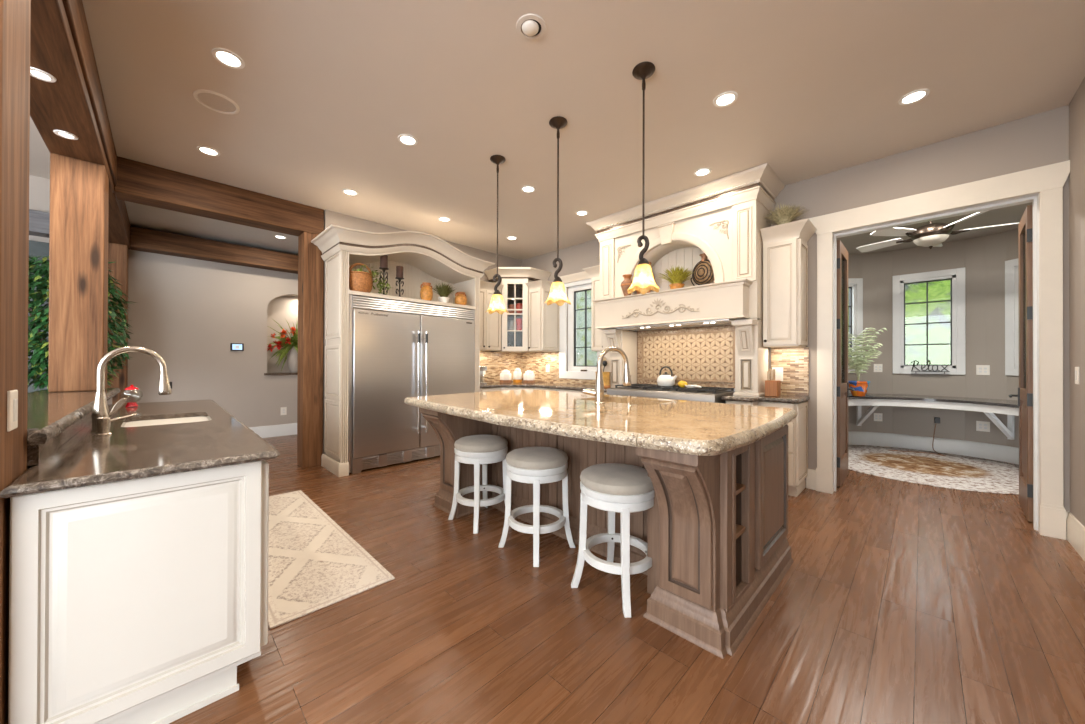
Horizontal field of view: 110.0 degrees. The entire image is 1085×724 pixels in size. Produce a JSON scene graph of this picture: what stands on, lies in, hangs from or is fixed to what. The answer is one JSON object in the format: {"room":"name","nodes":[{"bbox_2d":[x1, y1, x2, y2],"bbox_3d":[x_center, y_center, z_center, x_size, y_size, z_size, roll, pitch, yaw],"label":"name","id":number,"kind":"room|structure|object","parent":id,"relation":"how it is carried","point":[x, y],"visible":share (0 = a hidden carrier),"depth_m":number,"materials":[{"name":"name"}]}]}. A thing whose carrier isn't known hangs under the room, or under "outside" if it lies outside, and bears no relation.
{"room":"kitchen","nodes":[
{"label":"kitchen","id":0,"kind":"room"},
{"bbox_2d":[29,175,297,427],"bbox_3d":[-6.160,-0.579,4.752,8.000,3.600,0.370,0,0,-45],"label":"wall","id":1,"kind":"structure","parent":0,"point":[189,312],"depth_m":5.70,"materials":[{"name":"paint"}]},
{"bbox_2d":[28,240,48,392],"bbox_3d":[-6.269,-0.121,4.349,1.480,2.640,0.095,0,0,-45],"label":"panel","id":2,"kind":"object","parent":1,"relation":"attached to","point":[36,248],"visible":0.02,"depth_m":4.53,"materials":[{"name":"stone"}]},
{"bbox_2d":[29,209,49,237],"bbox_3d":[-6.305,-1.652,4.233,1.450,0.260,0.220,0,0,-45],"label":"mantel shelf","id":3,"kind":"object","parent":1,"relation":"attached to","point":[39,221],"visible":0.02,"depth_m":4.47,"materials":[{"name":"grey wood"}]},
{"bbox_2d":[130,226,297,273],"bbox_3d":[-4.333,-1.636,6.161,3.195,0.265,0.240,0,0,-45],"label":"timber beam","id":4,"kind":"structure","parent":1,"relation":"attached to","point":[141,239],"depth_m":5.51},
{"bbox_2d":[249,423,296,437],"bbox_3d":[-4.422,1.136,6.255,3.200,0.190,0.018,0,0,-45],"label":"baseboard","id":5,"kind":"structure","parent":1,"relation":"attached to","point":[283,429],"depth_m":6.26,"materials":[{"name":"white paint"}]},
{"bbox_2d":[287,347,297,372],"bbox_3d":[-4.290,-0.037,6.585,0.240,0.440,0.240,0,0,-45],"label":"vase","id":6,"kind":"object","parent":1,"relation":"on","point":[292,357],"visible":0.59,"depth_m":6.49,"materials":[{"name":"ceramic"}]},
{"bbox_2d":[267,320,297,370],"bbox_3d":[-4.314,-0.298,6.494,0.716,0.974,0.691,0,0,-8],"label":"flower arrangement","id":7,"kind":"object","parent":6,"relation":"in","point":[285,344],"visible":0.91,"depth_m":6.38,"materials":[{"name":"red plant"}]},
{"bbox_2d":[323,209,521,453],"bbox_3d":[-1.543,-0.288,5.690,3.140,3.050,0.170,0,0,-45],"label":"wall","id":8,"kind":"structure","parent":0,"point":[330,217],"depth_m":4.88,"materials":[{"name":"paint"}]},
{"bbox_2d":[480,280,503,350],"bbox_3d":[-0.955,-0.695,5.880,0.595,1.030,0.389,0,0,-45],"label":"upper cabinet","id":9,"kind":"object","parent":8,"relation":"attached to","point":[490,324],"visible":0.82,"depth_m":5.82,"materials":[{"name":"beige paint"}]},
{"bbox_2d":[484,267,550,352],"bbox_3d":[-0.404,-0.820,6.188,0.820,1.305,0.733,0,0,-45],"label":"upper cabinet","id":10,"kind":"object","parent":8,"relation":"attached to","point":[514,290],"visible":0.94,"depth_m":5.99,"materials":[{"name":"beige paint"}]},
{"bbox_2d":[29,0,1084,259],"bbox_3d":[-2.468,-2.103,2.272,9.700,0.550,9.100,0,0,-45],"label":"ceiling","id":11,"kind":"structure","parent":0,"point":[325,92],"depth_m":2.58,"materials":[{"name":"paint"}]},
{"bbox_2d":[30,0,116,192],"bbox_3d":[-2.670,-1.660,2.062,0.283,0.340,3.410,0,0,-45],"label":"timber beam","id":12,"kind":"structure","parent":11,"relation":"attached to","point":[61,47],"depth_m":2.12,"materials":[{"name":"wood"}]},
{"bbox_2d":[30,67,55,81],"bbox_3d":[-2.599,-1.485,1.964,0.104,0.007,0.104,0,0,-45],"label":"recessed light","id":13,"kind":"object","parent":12,"relation":"attached to","point":[37,73],"visible":0.94,"depth_m":1.97,"materials":[{"name":"glass"}]},
{"bbox_2d":[53,130,77,139],"bbox_3d":[-3.120,-1.485,2.485,0.104,0.007,0.104,0,0,-45],"label":"recessed light","id":14,"kind":"object","parent":12,"relation":"attached to","point":[67,135],"visible":1,"depth_m":2.48,"materials":[{"name":"white paint"}]},
{"bbox_2d":[108,192,130,249],"bbox_3d":[-4.766,-1.670,4.146,0.264,0.315,2.480,0,0,-45],"label":"timber beam","id":15,"kind":"structure","parent":11,"relation":"attached to","point":[118,219],"depth_m":4.27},
{"bbox_2d":[197,146,219,155],"bbox_3d":[-2.886,-1.821,3.282,0.156,0.007,0.156,0,0,-45],"label":"recessed light","id":16,"kind":"object","parent":11,"relation":"in","point":[206,150],"visible":1,"depth_m":3.28,"materials":[{"name":"white paint"}]},
{"bbox_2d":[193,89,239,114],"bbox_3d":[-2.285,-1.820,2.666,0.250,0.012,0.250,0,0,-45],"label":"ceiling speaker","id":17,"kind":"object","parent":11,"relation":"attached to","point":[215,101],"visible":1,"depth_m":2.65,"materials":[{"name":"paint"}]},
{"bbox_2d":[198,93,235,111],"bbox_3d":[-2.285,-1.820,2.666,0.204,0.004,0.204,0,0,-45],"label":"grille","id":18,"kind":"object","parent":17,"relation":"attached to","point":[216,102],"depth_m":2.66,"materials":[{"name":"paint"}]},
{"bbox_2d":[114,156,323,236],"bbox_3d":[-3.286,-1.666,4.031,1.665,0.315,0.255,0,0,-45],"label":"timber beam","id":19,"kind":"structure","parent":11,"relation":"attached to","point":[137,182],"depth_m":3.83,"materials":[{"name":"wood"}]},
{"bbox_2d":[211,48,244,68],"bbox_3d":[-1.889,-1.822,2.284,0.156,0.007,0.156,0,0,-45],"label":"recessed light","id":20,"kind":"object","parent":11,"relation":"in","point":[225,57],"visible":1,"depth_m":2.28,"materials":[{"name":"glass"}]},
{"bbox_2d":[398,134,417,145],"bbox_3d":[-1.104,-1.817,3.111,0.156,0.007,0.156,0,0,-45],"label":"recessed light","id":21,"kind":"object","parent":11,"relation":"in","point":[405,139],"visible":1,"depth_m":3.11,"materials":[{"name":"glass"}]},
{"bbox_2d":[485,155,508,314],"bbox_3d":[-0.402,-1.128,3.395,0.192,1.381,0.214,0,0,-45],"label":"pendant lamp","id":22,"kind":"object","parent":11,"relation":"hanging from","point":[497,303],"visible":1,"depth_m":3.38,"materials":[{"name":"brown metal"}]},
{"bbox_2d":[516,14,545,40],"bbox_3d":[-0.061,-1.810,2.068,0.166,0.025,0.166,0,0,-45],"label":"recessed light","id":23,"kind":"object","parent":11,"relation":"in","point":[530,27],"visible":1,"depth_m":2.05,"materials":[{"name":"paint"}]},
{"bbox_2d":[545,116,570,305],"bbox_3d":[0.117,-1.128,2.875,0.192,1.381,0.214,0,0,-45],"label":"pendant lamp","id":24,"kind":"object","parent":11,"relation":"hanging from","point":[557,295],"visible":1,"depth_m":2.86,"materials":[{"name":"brown metal"}]},
{"bbox_2d":[628,61,659,293],"bbox_3d":[0.629,-1.129,2.363,0.192,1.381,0.214,0,0,-45],"label":"pendant lamp","id":25,"kind":"object","parent":11,"relation":"hanging from","point":[643,281],"visible":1,"depth_m":2.35,"materials":[{"name":"brown metal"}]},
{"bbox_2d":[713,91,737,107],"bbox_3d":[1.264,-1.812,2.623,0.156,0.007,0.156,0,0,-45],"label":"recessed light","id":26,"kind":"object","parent":11,"relation":"in","point":[725,99],"visible":1,"depth_m":2.62,"materials":[{"name":"glass"}]},
{"bbox_2d":[898,89,929,104],"bbox_3d":[2.537,-1.808,2.594,0.156,0.007,0.156,0,0,-45],"label":"recessed light","id":27,"kind":"object","parent":11,"relation":"in","point":[915,96],"visible":1,"depth_m":2.59,"materials":[{"name":"glass"}]},
{"bbox_2d":[169,434,1084,723],"bbox_3d":[-1.311,1.289,3.425,13.000,0.120,9.100,0,0,-45],"label":"floor","id":28,"kind":"structure","parent":0,"point":[898,602],"depth_m":1.73,"materials":[{"name":"brown wood"}]},
{"bbox_2d":[0,0,30,723],"bbox_3d":[-1.654,-0.136,1.001,0.314,2.710,0.305,0,0,-45],"label":"timber post","id":29,"kind":"object","parent":28,"relation":"on","point":[15,15],"visible":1,"depth_m":1.08,"materials":[{"name":"wood"}]},
{"bbox_2d":[7,390,17,431],"bbox_3d":[-1.507,0.137,1.081,0.009,0.112,0.075,0,0,-45],"label":"light switch","id":30,"kind":"object","parent":29,"relation":"attached to","point":[12,396],"visible":1,"depth_m":1.07,"materials":[{"name":"plastic"}]},
{"bbox_2d":[28,255,135,389],"bbox_3d":[-4.904,0.075,3.871,1.058,2.292,1.128,0,0,-42],"label":"tree","id":31,"kind":"object","parent":28,"relation":"on","point":[40,320],"visible":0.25,"depth_m":3.73,"materials":[{"name":"green plant"}]},
{"bbox_2d":[107,242,128,403],"bbox_3d":[-5.553,-0.144,4.913,0.240,2.735,0.280,0,0,-45],"label":"timber post","id":32,"kind":"object","parent":28,"relation":"on","point":[118,254],"visible":0.24,"depth_m":4.86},
{"bbox_2d":[8,416,268,723],"bbox_3d":[-2.216,0.794,2.231,0.620,0.856,2.750,0,0,-45],"label":"base cabinet","id":33,"kind":"object","parent":28,"relation":"on","point":[142,600],"visible":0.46,"depth_m":1.22,"materials":[{"name":"beige paint"}]},
{"bbox_2d":[0,400,280,497],"bbox_3d":[-2.225,0.352,2.235,0.634,0.029,2.866,0,0,-45],"label":"countertop","id":34,"kind":"structure","parent":33,"relation":"on","point":[86,459],"depth_m":1.45,"materials":[{"name":"brown stone"}]},
{"bbox_2d":[27,398,111,465],"bbox_3d":[-2.544,0.299,2.119,0.029,0.071,2.525,0,0,-45],"label":"bar upstand","id":35,"kind":"object","parent":34,"relation":"on","point":[36,454],"visible":0.43,"depth_m":1.40,"materials":[{"name":"brown stone"}]},
{"bbox_2d":[95,413,136,435],"bbox_3d":[-1.994,0.292,1.779,0.052,0.089,0.135,0,0,34],"label":"handle","id":36,"kind":"object","parent":34,"relation":"on","point":[103,423],"visible":1,"depth_m":1.74,"materials":[{"name":"silver metal"}]},
{"bbox_2d":[90,346,171,432],"bbox_3d":[-2.053,0.129,1.906,0.278,0.415,0.062,0,0,-45],"label":"faucet","id":37,"kind":"object","parent":34,"relation":"on","point":[100,408],"visible":0.93,"depth_m":1.85,"materials":[{"name":"silver metal"}]},
{"bbox_2d":[297,232,323,468],"bbox_3d":[-2.774,-0.138,4.537,0.210,2.735,0.260,0,0,-45],"label":"timber post","id":38,"kind":"object","parent":28,"relation":"on","point":[310,261],"visible":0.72,"depth_m":4.44,"materials":[{"name":"wood"}]},
{"bbox_2d":[268,490,394,628],"bbox_3d":[-1.772,1.220,2.671,0.582,0.010,2.075,0,0,-45],"label":"area rug","id":39,"kind":"object","parent":28,"relation":"on","point":[314,564],"visible":0.71,"depth_m":2.28,"materials":[{"name":"fabric"}]},
{"bbox_2d":[311,224,494,476],"bbox_3d":[-1.684,-0.166,4.881,2.103,2.800,0.765,0,0,-45],"label":"tall cabinet","id":40,"kind":"object","parent":28,"relation":"on","point":[424,257],"visible":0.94,"depth_m":4.43,"materials":[{"name":"beige paint"}]},
{"bbox_2d":[349,263,372,292],"bbox_3d":[-2.062,-0.953,4.302,0.268,0.338,0.264,0,0,-45],"label":"basket","id":41,"kind":"object","parent":40,"relation":"on","point":[360,281],"depth_m":4.21,"materials":[{"name":"wicker"}]},
{"bbox_2d":[349,263,391,293],"bbox_3d":[-1.985,-0.949,4.366,0.467,0.347,0.282,0,0,-45],"label":"potted plant","id":42,"kind":"object","parent":40,"relation":"on","point":[360,281],"visible":0.94,"depth_m":4.23,"materials":[{"name":"green plant"}]},
{"bbox_2d":[420,282,432,300],"bbox_3d":[-1.490,-0.896,4.874,0.169,0.231,0.160,0,0,-45],"label":"clay jar","id":43,"kind":"object","parent":40,"relation":"on","point":[426,293],"visible":0.88,"depth_m":4.82,"materials":[{"name":"ceramic"}]},
{"bbox_2d":[433,283,454,302],"bbox_3d":[-1.320,-0.926,5.047,0.413,0.294,0.396,0,0,29],"label":"grass plant","id":44,"kind":"object","parent":40,"relation":"on","point":[444,292],"visible":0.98,"depth_m":4.99,"materials":[{"name":"plant"}]},
{"bbox_2d":[454,292,466,304],"bbox_3d":[-1.127,-0.868,5.236,0.180,0.179,0.172,0,0,-45],"label":"clay jar","id":45,"kind":"object","parent":40,"relation":"on","point":[461,299],"visible":0.91,"depth_m":5.18,"materials":[{"name":"ceramic"}]},
{"bbox_2d":[348,295,474,473],"bbox_3d":[-1.694,0.249,4.888,1.644,1.963,0.650,0,0,-45],"label":"refrigerator","id":46,"kind":"object","parent":28,"relation":"on","point":[398,350],"visible":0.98,"depth_m":4.52,"materials":[{"name":"metal"}]},
{"bbox_2d":[448,435,507,533],"bbox_3d":[-0.479,0.907,2.970,0.414,0.646,0.414,0,0,-45],"label":"bar stool","id":47,"kind":"object","parent":28,"relation":"on","point":[476,450],"visible":0.96,"depth_m":2.83,"materials":[{"name":"white paint"}]},
{"bbox_2d":[454,435,507,452],"bbox_3d":[-0.478,0.627,2.971,0.414,0.086,0.414,0,0,-45],"label":"seat cushion","id":48,"kind":"object","parent":47,"relation":"on","point":[473,443],"depth_m":2.84,"materials":[{"name":"grey fabric"}]},
{"bbox_2d":[498,447,574,566],"bbox_3d":[-0.037,0.907,2.528,0.414,0.646,0.414,0,0,-45],"label":"bar stool","id":49,"kind":"object","parent":28,"relation":"on","point":[536,466],"visible":1,"depth_m":2.40,"materials":[{"name":"white paint"}]},
{"bbox_2d":[506,447,567,469],"bbox_3d":[-0.036,0.627,2.529,0.414,0.086,0.414,0,0,-45],"label":"seat cushion","id":50,"kind":"object","parent":49,"relation":"on","point":[525,458],"depth_m":2.40,"materials":[{"name":"grey fabric"}]},
{"bbox_2d":[480,387,606,394],"bbox_3d":[-0.009,0.808,5.432,1.315,0.865,2.358,0,0,-45],"label":"base cabinet","id":51,"kind":"object","parent":28,"relation":"on","point":[498,388],"visible":0.02,"depth_m":5.50,"materials":[{"name":"beige paint"}]},
{"bbox_2d":[480,381,606,391],"bbox_3d":[-0.006,0.355,5.431,1.333,0.039,2.372,0,0,-45],"label":"countertop","id":52,"kind":"structure","parent":51,"relation":"on","point":[580,387],"depth_m":5.53,"materials":[{"name":"brown stone"}]},
{"bbox_2d":[500,370,511,382],"bbox_3d":[-0.600,0.230,6.186,0.170,0.213,0.196,0,0,-45],"label":"canister","id":53,"kind":"object","parent":52,"relation":"on","point":[505,375],"visible":1,"depth_m":6.12,"materials":[{"name":"white ceramic"}]},
{"bbox_2d":[513,368,521,382],"bbox_3d":[-0.409,0.215,6.236,0.125,0.244,0.144,0,0,-45],"label":"canister","id":54,"kind":"object","parent":52,"relation":"on","point":[517,375],"visible":1,"depth_m":6.19,"materials":[{"name":"white ceramic"}]},
{"bbox_2d":[523,370,534,382],"bbox_3d":[-0.218,0.236,6.186,0.170,0.203,0.196,0,0,-45],"label":"canister","id":55,"kind":"object","parent":52,"relation":"on","point":[528,376],"visible":1,"depth_m":6.12,"materials":[{"name":"white ceramic"}]},
{"bbox_2d":[419,407,793,658],"bbox_3d":[0.253,0.798,2.750,1.266,0.866,2.410,0,0,-45],"label":"base cabinet","id":56,"kind":"object","parent":28,"relation":"on","point":[715,531],"visible":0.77,"depth_m":1.87,"materials":[{"name":"wood"}]},
{"bbox_2d":[404,389,796,455],"bbox_3d":[0.214,0.336,2.874,1.752,0.059,2.759,0,0,-45],"label":"countertop","id":57,"kind":"structure","parent":56,"relation":"on","point":[698,428],"depth_m":2.15,"materials":[{"name":"beige stone"}]},
{"bbox_2d":[583,346,631,403],"bbox_3d":[0.503,0.094,2.868,0.403,0.427,0.108,0,0,-18],"label":"faucet","id":58,"kind":"object","parent":57,"relation":"on","point":[598,392],"visible":1,"depth_m":2.82,"materials":[{"name":"silver metal"}]},
{"bbox_2d":[736,524,745,538],"bbox_3d":[0.829,0.815,1.886,0.195,0.019,0.272,0,0,-45],"label":"shelf","id":59,"kind":"object","parent":56,"relation":"attached to","point":[740,528],"depth_m":1.84,"materials":[{"name":"brown wood"}]},
{"bbox_2d":[571,463,654,617],"bbox_3d":[0.412,0.906,2.079,0.414,0.646,0.414,0,0,-45],"label":"bar stool","id":60,"kind":"object","parent":28,"relation":"on","point":[625,489],"visible":0.92,"depth_m":1.93,"materials":[{"name":"wood"}]},
{"bbox_2d":[580,463,653,494],"bbox_3d":[0.412,0.626,2.080,0.414,0.086,0.414,0,0,-45],"label":"seat cushion","id":61,"kind":"object","parent":60,"relation":"on","point":[607,478],"depth_m":1.95,"materials":[{"name":"grey fabric"}]},
{"bbox_2d":[726,400,807,496],"bbox_3d":[2.189,0.808,3.711,0.639,0.865,0.565,0,0,-45],"label":"base cabinet","id":62,"kind":"object","parent":28,"relation":"on","point":[798,427],"visible":0.2,"depth_m":3.50,"materials":[{"name":"beige paint"}]},
{"bbox_2d":[721,395,809,403],"bbox_3d":[2.188,0.355,3.720,0.647,0.039,0.611,0,0,-45],"label":"countertop","id":63,"kind":"structure","parent":62,"relation":"on","point":[783,398],"depth_m":3.58,"materials":[{"name":"brown stone"}]},
{"bbox_2d":[607,384,734,402],"bbox_3d":[1.439,0.369,4.289,0.694,0.186,1.243,0,0,-45],"label":"gas cooktop","id":64,"kind":"object","parent":63,"relation":"in","point":[704,394],"visible":0.62,"depth_m":4.01,"materials":[{"name":"metal"}]},
{"bbox_2d":[657,366,676,385],"bbox_3d":[1.447,0.162,4.439,0.211,0.228,0.203,0,0,9],"label":"kettle","id":65,"kind":"object","parent":64,"relation":"on","point":[665,379],"visible":1,"depth_m":4.37,"materials":[{"name":"white ceramic"}]},
{"bbox_2d":[765,369,780,396],"bbox_3d":[2.258,0.200,3.723,0.120,0.270,0.110,0,0,-45],"label":"knife block","id":66,"kind":"object","parent":63,"relation":"on","point":[772,386],"visible":1,"depth_m":3.69,"materials":[{"name":"orange wood"}]},
{"bbox_2d":[848,445,1018,494],"bbox_3d":[4.594,1.245,4.619,2.140,0.010,2.140,0,0,-45],"label":"round rug","id":67,"kind":"object","parent":28,"relation":"on","point":[951,471],"visible":0.7,"depth_m":4.38,"materials":[{"name":"fabric"}]},
{"bbox_2d":[522,105,1069,511],"bbox_3d":[1.734,-0.282,4.774,0.200,3.050,6.100,0,0,-45],"label":"wall","id":68,"kind":"structure","parent":0,"point":[1041,139],"depth_m":3.19,"materials":[{"name":"paint"}]},
{"bbox_2d":[480,351,602,384],"bbox_3d":[-0.112,0.078,5.543,1.320,0.513,2.060,0,0,-45],"label":"backsplash","id":69,"kind":"structure","parent":68,"relation":"attached to","point":[496,362],"depth_m":6.32,"materials":[{"name":"tile"}]},
{"bbox_2d":[525,280,559,351],"bbox_3d":[0.027,-0.702,5.997,0.481,1.070,0.366,0,0,-45],"label":"upper cabinet","id":70,"kind":"object","parent":68,"relation":"attached to","point":[544,319],"visible":0.92,"depth_m":5.89,"materials":[{"name":"beige paint"}]},
{"bbox_2d":[559,271,600,379],"bbox_3d":[0.579,-0.544,5.800,0.185,1.605,0.825,0,0,-45],"label":"window","id":71,"kind":"structure","parent":68,"relation":"in","point":[574,371],"depth_m":5.93,"materials":[{"name":"white paint"}]},
{"bbox_2d":[583,265,602,351],"bbox_3d":[0.805,-0.715,5.243,0.395,1.135,0.342,0,0,-45],"label":"upper cabinet","id":72,"kind":"object","parent":68,"relation":"attached to","point":[594,271],"visible":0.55,"depth_m":5.16,"materials":[{"name":"beige paint"}]},
{"bbox_2d":[637,325,734,387],"bbox_3d":[1.744,-0.034,4.550,0.100,0.741,1.319,0,0,-45],"label":"trim","id":73,"kind":"structure","parent":68,"relation":"attached to","point":[725,327],"depth_m":4.60,"materials":[{"name":"tile"}]},
{"bbox_2d":[587,163,784,396],"bbox_3d":[1.501,-0.735,4.380,0.681,2.140,2.086,0,0,-45],"label":"range hood","id":74,"kind":"object","parent":68,"relation":"attached to","point":[722,219],"visible":0.97,"depth_m":3.97,"materials":[{"name":"beige paint"}]},
{"bbox_2d":[621,274,632,295],"bbox_3d":[1.015,-0.905,4.543,0.159,0.265,0.159,0,0,-45],"label":"urn","id":75,"kind":"object","parent":74,"relation":"on","point":[626,283],"visible":0.74,"depth_m":4.50,"materials":[{"name":"ceramic"}]},
{"bbox_2d":[592,279,752,303],"bbox_3d":[1.447,-0.749,4.338,0.546,0.045,1.782,0,0,-45],"label":"mantel shelf","id":76,"kind":"object","parent":74,"relation":"attached to","point":[745,283],"depth_m":3.97,"materials":[{"name":"beige paint"}]},
{"bbox_2d":[654,266,693,288],"bbox_3d":[1.511,-0.928,4.252,0.532,0.311,0.496,0,0,-45],"label":"fern plant","id":77,"kind":"object","parent":74,"relation":"on","point":[677,277],"visible":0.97,"depth_m":4.18,"materials":[{"name":"green plant"}]},
{"bbox_2d":[642,330,734,382],"bbox_3d":[1.691,-0.061,4.521,0.016,0.581,1.139,0,0,-45],"label":"backsplash","id":78,"kind":"structure","parent":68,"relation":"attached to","point":[703,356],"depth_m":4.45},
{"bbox_2d":[760,218,816,347],"bbox_3d":[2.387,-0.717,3.678,0.420,1.135,0.388,0,0,-45],"label":"upper cabinet","id":79,"kind":"object","parent":68,"relation":"attached to","point":[785,247],"visible":1,"depth_m":3.60,"materials":[{"name":"beige paint"}]},
{"bbox_2d":[764,204,806,225],"bbox_3d":[2.397,-1.424,3.757,0.453,0.280,0.451,0,0,-45],"label":"grass plant","id":80,"kind":"object","parent":79,"relation":"on","point":[785,215],"visible":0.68,"depth_m":3.69,"materials":[{"name":"plant"}]},
{"bbox_2d":[771,347,808,395],"bbox_3d":[2.503,0.094,3.848,0.018,0.483,0.325,0,0,-45],"label":"backsplash","id":81,"kind":"structure","parent":68,"relation":"attached to","point":[794,361],"depth_m":3.81,"materials":[{"name":"tile"}]},
{"bbox_2d":[837,240,854,485],"bbox_3d":[3.152,0.011,3.955,0.620,2.443,0.117,0,0,-45],"label":"door","id":82,"kind":"structure","parent":68,"relation":"in","point":[843,388],"depth_m":3.91,"materials":[{"name":"brown wood"}]},
{"bbox_2d":[806,469,1067,517],"bbox_3d":[3.146,1.146,3.198,0.018,0.190,1.538,0,0,-45],"label":"baseboard","id":83,"kind":"structure","parent":68,"relation":"attached to","point":[811,478],"depth_m":3.71,"materials":[{"name":"paint"}]},
{"bbox_2d":[808,160,1069,539],"bbox_3d":[3.231,-0.083,3.258,0.264,2.650,1.552,0,0,-45],"label":"trim","id":84,"kind":"structure","parent":68,"relation":"attached to","point":[1042,186],"depth_m":2.83,"materials":[{"name":"paint"}]},
{"bbox_2d":[1008,205,1032,521],"bbox_3d":[3.966,0.010,3.141,0.620,2.443,0.117,0,0,-43],"label":"door","id":85,"kind":"structure","parent":68,"relation":"in","point":[1025,227],"depth_m":2.97,"materials":[{"name":"brown wood"}]},
{"bbox_2d":[848,228,1018,447],"bbox_3d":[4.414,-0.201,4.341,3.187,2.900,3.420,0,0,-45],"label":"wall","id":86,"kind":"structure","parent":0,"point":[983,258],"depth_m":5.20,"materials":[{"name":"paint"}]},
{"bbox_2d":[848,278,862,372],"bbox_3d":[4.492,-0.550,5.828,0.720,1.440,0.115,0,0,5],"label":"window","id":87,"kind":"structure","parent":86,"relation":"in","point":[855,285],"depth_m":5.76,"materials":[{"name":"white paint"}]},
{"bbox_2d":[892,267,965,374],"bbox_3d":[5.455,-0.549,5.382,0.115,1.440,0.720,0,0,-45],"label":"window","id":88,"kind":"structure","parent":86,"relation":"in","point":[956,276],"depth_m":5.31,"materials":[{"name":"white paint"}]},
{"bbox_2d":[911,360,949,373],"bbox_3d":[5.423,0.070,5.317,0.047,0.194,0.384,0,0,-45],"label":"sign","id":89,"kind":"object","parent":88,"relation":"on","point":[937,370],"visible":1,"depth_m":5.31,"materials":[{"name":"black metal"}]},
{"bbox_2d":[848,393,1018,439],"bbox_3d":[4.843,0.710,4.769,1.620,0.485,2.980,0,0,-45],"label":"office desk","id":90,"kind":"object","parent":86,"relation":"attached to","point":[989,407],"visible":0.65,"depth_m":4.78,"materials":[{"name":"wood"}]},
{"bbox_2d":[849,395,874,396],"bbox_3d":[4.292,0.460,5.124,0.300,0.011,0.300,0,0,-45],"label":"tray","id":91,"kind":"object","parent":90,"relation":"on","point":[849,395],"visible":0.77,"depth_m":5.08,"materials":[{"name":"black metal"}]},
{"bbox_2d":[848,328,886,395],"bbox_3d":[4.234,-0.004,5.140,0.609,0.930,0.631,0,0,-1],"label":"potted palm","id":92,"kind":"object","parent":91,"relation":"on","point":[861,387],"visible":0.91,"depth_m":5.06,"materials":[{"name":"green plant"}]},
{"bbox_2d":[848,381,869,395],"bbox_3d":[4.278,0.359,5.138,0.244,0.204,0.244,0,0,-45],"label":"pot","id":93,"kind":"object","parent":92,"relation":"on","point":[861,387],"depth_m":5.07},
{"bbox_2d":[848,431,1018,464],"bbox_3d":[4.406,1.149,4.331,2.889,0.200,3.100,0,0,-45],"label":"baseboard","id":94,"kind":"structure","parent":86,"relation":"attached to","point":[1008,454],"depth_m":5.25,"materials":[{"name":"white paint"}]},
{"bbox_2d":[976,421,989,431],"bbox_3d":[5.751,0.840,4.956,0.008,0.130,0.120,0,0,-26],"label":"wall outlet","id":95,"kind":"object","parent":86,"relation":"attached to","point":[984,426],"visible":1,"depth_m":4.95,"materials":[{"name":"plastic"}]},
{"bbox_2d":[976,365,989,374],"bbox_3d":[5.753,0.105,4.959,0.008,0.130,0.120,0,0,-26],"label":"wall outlet","id":96,"kind":"object","parent":86,"relation":"attached to","point":[980,369],"visible":1,"depth_m":4.96,"materials":[{"name":"plastic"}]},
{"bbox_2d":[1005,258,1018,375],"bbox_3d":[5.901,-0.551,4.419,0.115,1.440,0.720,0,0,-5],"label":"window","id":97,"kind":"structure","parent":86,"relation":"in","point":[1011,266],"depth_m":4.71,"materials":[{"name":"white paint"}]},
{"bbox_2d":[837,202,1032,253],"bbox_3d":[4.450,-1.726,4.379,3.191,0.150,3.420,0,0,-45],"label":"ceiling","id":98,"kind":"structure","parent":0,"point":[1011,214],"depth_m":4.68,"materials":[{"name":"paint"}]},
{"bbox_2d":[856,210,1019,251],"bbox_3d":[4.329,-1.449,4.222,1.285,0.405,1.329,0,0,-45],"label":"ceiling fan","id":99,"kind":"object","parent":98,"relation":"hanging from","point":[930,235],"visible":0.89,"depth_m":4.14,"materials":[{"name":"brown metal"}]},
{"bbox_2d":[1069,77,1084,526],"bbox_3d":[1.815,-0.297,0.662,5.500,3.050,0.170,0,0,-45],"label":"wall","id":100,"kind":"structure","parent":0,"point":[1077,104],"depth_m":2.53,"materials":[{"name":"paint"}]},
{"bbox_2d":[1066,512,1084,560],"bbox_3d":[1.744,1.133,0.723,5.500,0.190,0.018,0,0,-45],"label":"baseboard","id":101,"kind":"structure","parent":100,"relation":"attached to","point":[1075,531],"depth_m":2.50,"materials":[{"name":"paint"}]},
{"bbox_3d":[-2.689,0.742,2.109,0.185,0.958,2.715,0,0,-45],"label":"wall","id":102,"kind":"structure","parent":0,"visible":0},
{"bbox_2d":[27,388,120,444],"bbox_3d":[-2.748,0.239,2.082,0.434,0.046,2.885,0,0,-45],"label":"bar ledge","id":103,"kind":"object","parent":102,"relation":"on","point":[49,414],"visible":0.64,"depth_m":1.73,"materials":[{"name":"brown stone"}]},
{"bbox_2d":[48,153,108,391],"bbox_3d":[-3.506,-0.636,2.880,0.257,1.705,0.290,0,0,-45],"label":"timber post","id":104,"kind":"object","parent":103,"relation":"on","point":[79,189],"visible":0.9,"depth_m":2.77,"materials":[{"name":"wood"}]},
{"bbox_3d":[1.710,-0.851,4.022,0.116,0.157,0.335,0,0,-45],"label":"stand","id":105,"kind":"object","parent":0,"visible":0},
{"bbox_2d":[692,253,713,284],"bbox_3d":[1.721,-0.975,4.031,0.136,0.336,0.278,0,0,-23],"label":"vase","id":106,"kind":"object","parent":105,"relation":"on","point":[703,273],"visible":0.98,"depth_m":3.99,"materials":[{"name":"ceramic"}]},
{"label":"outside","id":107,"kind":"structure","parent":0,"visible":0},
{"bbox_2d":[848,280,950,364],"bbox_3d":[9.408,-0.721,6.576,4.794,4.586,14.000,0,0,-45],"label":"slope","id":108,"kind":"structure","parent":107,"point":[939,333],"depth_m":8.10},
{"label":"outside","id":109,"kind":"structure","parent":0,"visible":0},
{"bbox_2d":[577,290,596,365],"bbox_3d":[-2.537,-1.098,16.552,5.596,5.348,17.000,0,0,-45],"label":"rock slope","id":110,"kind":"structure","parent":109,"point":[591,355],"depth_m":12.51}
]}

